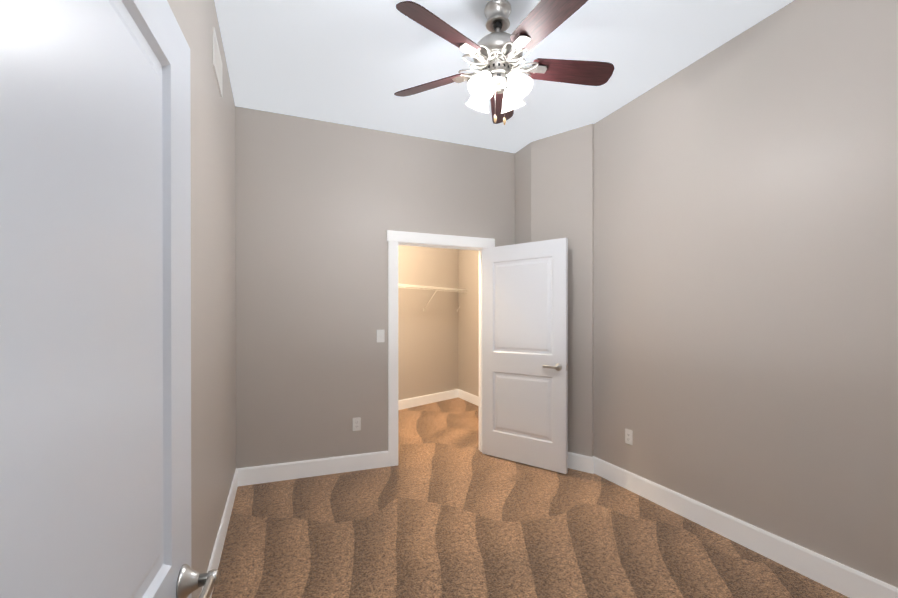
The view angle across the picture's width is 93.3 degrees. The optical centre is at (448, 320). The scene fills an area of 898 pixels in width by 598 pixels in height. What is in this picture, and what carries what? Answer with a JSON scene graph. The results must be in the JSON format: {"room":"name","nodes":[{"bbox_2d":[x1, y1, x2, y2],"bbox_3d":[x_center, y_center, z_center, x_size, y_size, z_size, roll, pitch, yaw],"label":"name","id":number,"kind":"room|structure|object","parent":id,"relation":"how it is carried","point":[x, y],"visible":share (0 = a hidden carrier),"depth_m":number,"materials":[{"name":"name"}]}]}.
{"room":"empty bedroom","nodes":[
{"label":"empty bedroom","id":0,"kind":"room"},
{"bbox_2d":[167,0,235,597],"bbox_3d":[-0.807,-0.186,1.003,0.120,3.050,5.370,0,0,-22],"label":"wall","id":1,"kind":"structure","parent":0,"point":[213,362],"depth_m":2.12,"materials":[{"name":"grey paint"}]},
{"bbox_2d":[0,0,218,597],"bbox_3d":[-0.423,0.379,0.439,0.163,1.900,0.951,0,0,-17],"label":"entry door","id":2,"kind":"structure","parent":1,"relation":"in","point":[95,298],"depth_m":0.52,"materials":[{"name":"white wood"}]},
{"bbox_2d":[213,27,221,96],"bbox_3d":[-1.300,-1.440,2.385,0.011,0.200,0.350,0,0,-22],"label":"air vent","id":3,"kind":"object","parent":1,"relation":"in","point":[217,63],"visible":1,"depth_m":2.34,"materials":[{"name":"white plastic"}]},
{"bbox_2d":[201,468,240,597],"bbox_3d":[-1.019,1.266,1.709,0.014,0.142,3.670,0,0,-22],"label":"baseboard","id":4,"kind":"structure","parent":1,"relation":"attached to","point":[219,543],"depth_m":2.56,"materials":[{"name":"white wood"}]},
{"bbox_2d":[235,106,514,467],"bbox_3d":[-0.197,-0.196,4.081,3.320,3.050,0.120,0,0,-22],"label":"wall","id":5,"kind":"structure","parent":0,"point":[322,208],"depth_m":3.67,"materials":[{"name":"grey paint"}]},
{"bbox_2d":[237,451,388,485],"bbox_3d":[-1.118,1.260,3.641,1.218,0.142,0.014,0,0,-22],"label":"baseboard","id":6,"kind":"structure","parent":5,"relation":"attached to","point":[348,463],"depth_m":3.62,"materials":[{"name":"white wood"}]},
{"bbox_2d":[352,417,360,430],"bbox_3d":[-0.820,0.920,3.764,0.072,0.116,0.008,0,0,-22],"label":"outlet","id":7,"kind":"object","parent":5,"relation":"attached to","point":[356,424],"visible":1,"depth_m":3.76,"materials":[{"name":"white plastic"}]},
{"bbox_2d":[377,330,384,341],"bbox_3d":[-0.617,0.140,3.837,0.072,0.116,0.019,0,0,-22],"label":"light switch","id":8,"kind":"object","parent":5,"relation":"attached to","point":[380,335],"visible":1,"depth_m":3.84,"materials":[{"name":"white plastic"}]},
{"bbox_2d":[398,242,482,451],"bbox_3d":[-0.081,0.297,4.130,0.920,2.065,0.130,0,0,-22],"label":"door frame","id":9,"kind":"structure","parent":5,"relation":"attached to","point":[480,316],"depth_m":4.28,"materials":[{"name":"white wood"}]},
{"bbox_2d":[482,238,567,473],"bbox_3d":[0.674,0.303,3.937,0.891,2.030,0.163,0,0,40],"label":"closet door","id":10,"kind":"structure","parent":9,"relation":"attached to","point":[524,353],"depth_m":3.88,"materials":[{"name":"white wood"}]},
{"bbox_2d":[387,230,494,466],"bbox_3d":[-0.081,0.254,4.130,1.100,2.150,0.164,0,0,-22],"label":"trim","id":11,"kind":"structure","parent":5,"relation":"attached to","point":[394,238],"depth_m":3.88,"materials":[{"name":"white wood"}]},
{"bbox_2d":[398,245,457,399],"bbox_3d":[-0.728,-0.203,6.379,0.120,3.050,2.969,0,0,41],"label":"wall","id":12,"kind":"structure","parent":0,"point":[428,350],"depth_m":6.73,"materials":[{"name":"grey paint"}]},
{"bbox_2d":[398,284,466,311],"bbox_3d":[-0.550,-0.332,6.257,0.309,0.368,2.490,0,0,41],"label":"closet shelf","id":13,"kind":"object","parent":12,"relation":"attached to","point":[429,287],"visible":0.56,"depth_m":6.54,"materials":[{"name":"white metal"}]},
{"bbox_2d":[398,389,478,409],"bbox_3d":[-0.664,1.251,6.337,2.220,0.142,1.185,0,0,-22],"label":"baseboard","id":14,"kind":"structure","parent":12,"relation":"attached to","point":[436,397],"depth_m":6.76,"materials":[{"name":"white wood"}]},
{"bbox_2d":[458,249,478,396],"bbox_3d":[0.655,-0.203,6.243,0.120,3.050,3.250,0,0,-22],"label":"wall","id":15,"kind":"structure","parent":0,"point":[468,328],"depth_m":6.92,"materials":[{"name":"grey paint"}]},
{"bbox_2d":[214,0,793,152],"bbox_3d":[0.137,-1.768,3.170,3.800,0.100,8.950,0,0,-22],"label":"ceiling","id":16,"kind":"structure","parent":0,"point":[358,63],"depth_m":2.76,"materials":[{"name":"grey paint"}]},
{"bbox_2d":[394,0,613,124],"bbox_3d":[0.294,-1.376,2.295,1.281,0.678,1.250,0,0,-22],"label":"ceiling fan","id":17,"kind":"object","parent":16,"relation":"hanging from","point":[501,81],"visible":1,"depth_m":2.26,"materials":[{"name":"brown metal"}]},
{"bbox_2d":[211,397,848,597],"bbox_3d":[0.137,1.382,3.180,3.800,0.100,8.950,0,0,-22],"label":"floor","id":18,"kind":"structure","parent":0,"point":[445,508],"depth_m":2.60,"materials":[{"name":"carpet"}]},
{"bbox_2d":[515,0,897,587],"bbox_3d":[1.563,-0.191,2.743,0.420,3.050,3.920,0,0,-22],"label":"wall","id":19,"kind":"structure","parent":0,"point":[723,218],"depth_m":2.47,"materials":[{"name":"grey paint"}]},
{"bbox_2d":[625,429,632,444],"bbox_3d":[1.416,0.916,3.341,0.008,0.116,0.072,0,0,-22],"label":"outlet","id":20,"kind":"object","parent":19,"relation":"attached to","point":[628,436],"visible":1,"depth_m":3.34,"materials":[{"name":"white plastic"}]}
]}

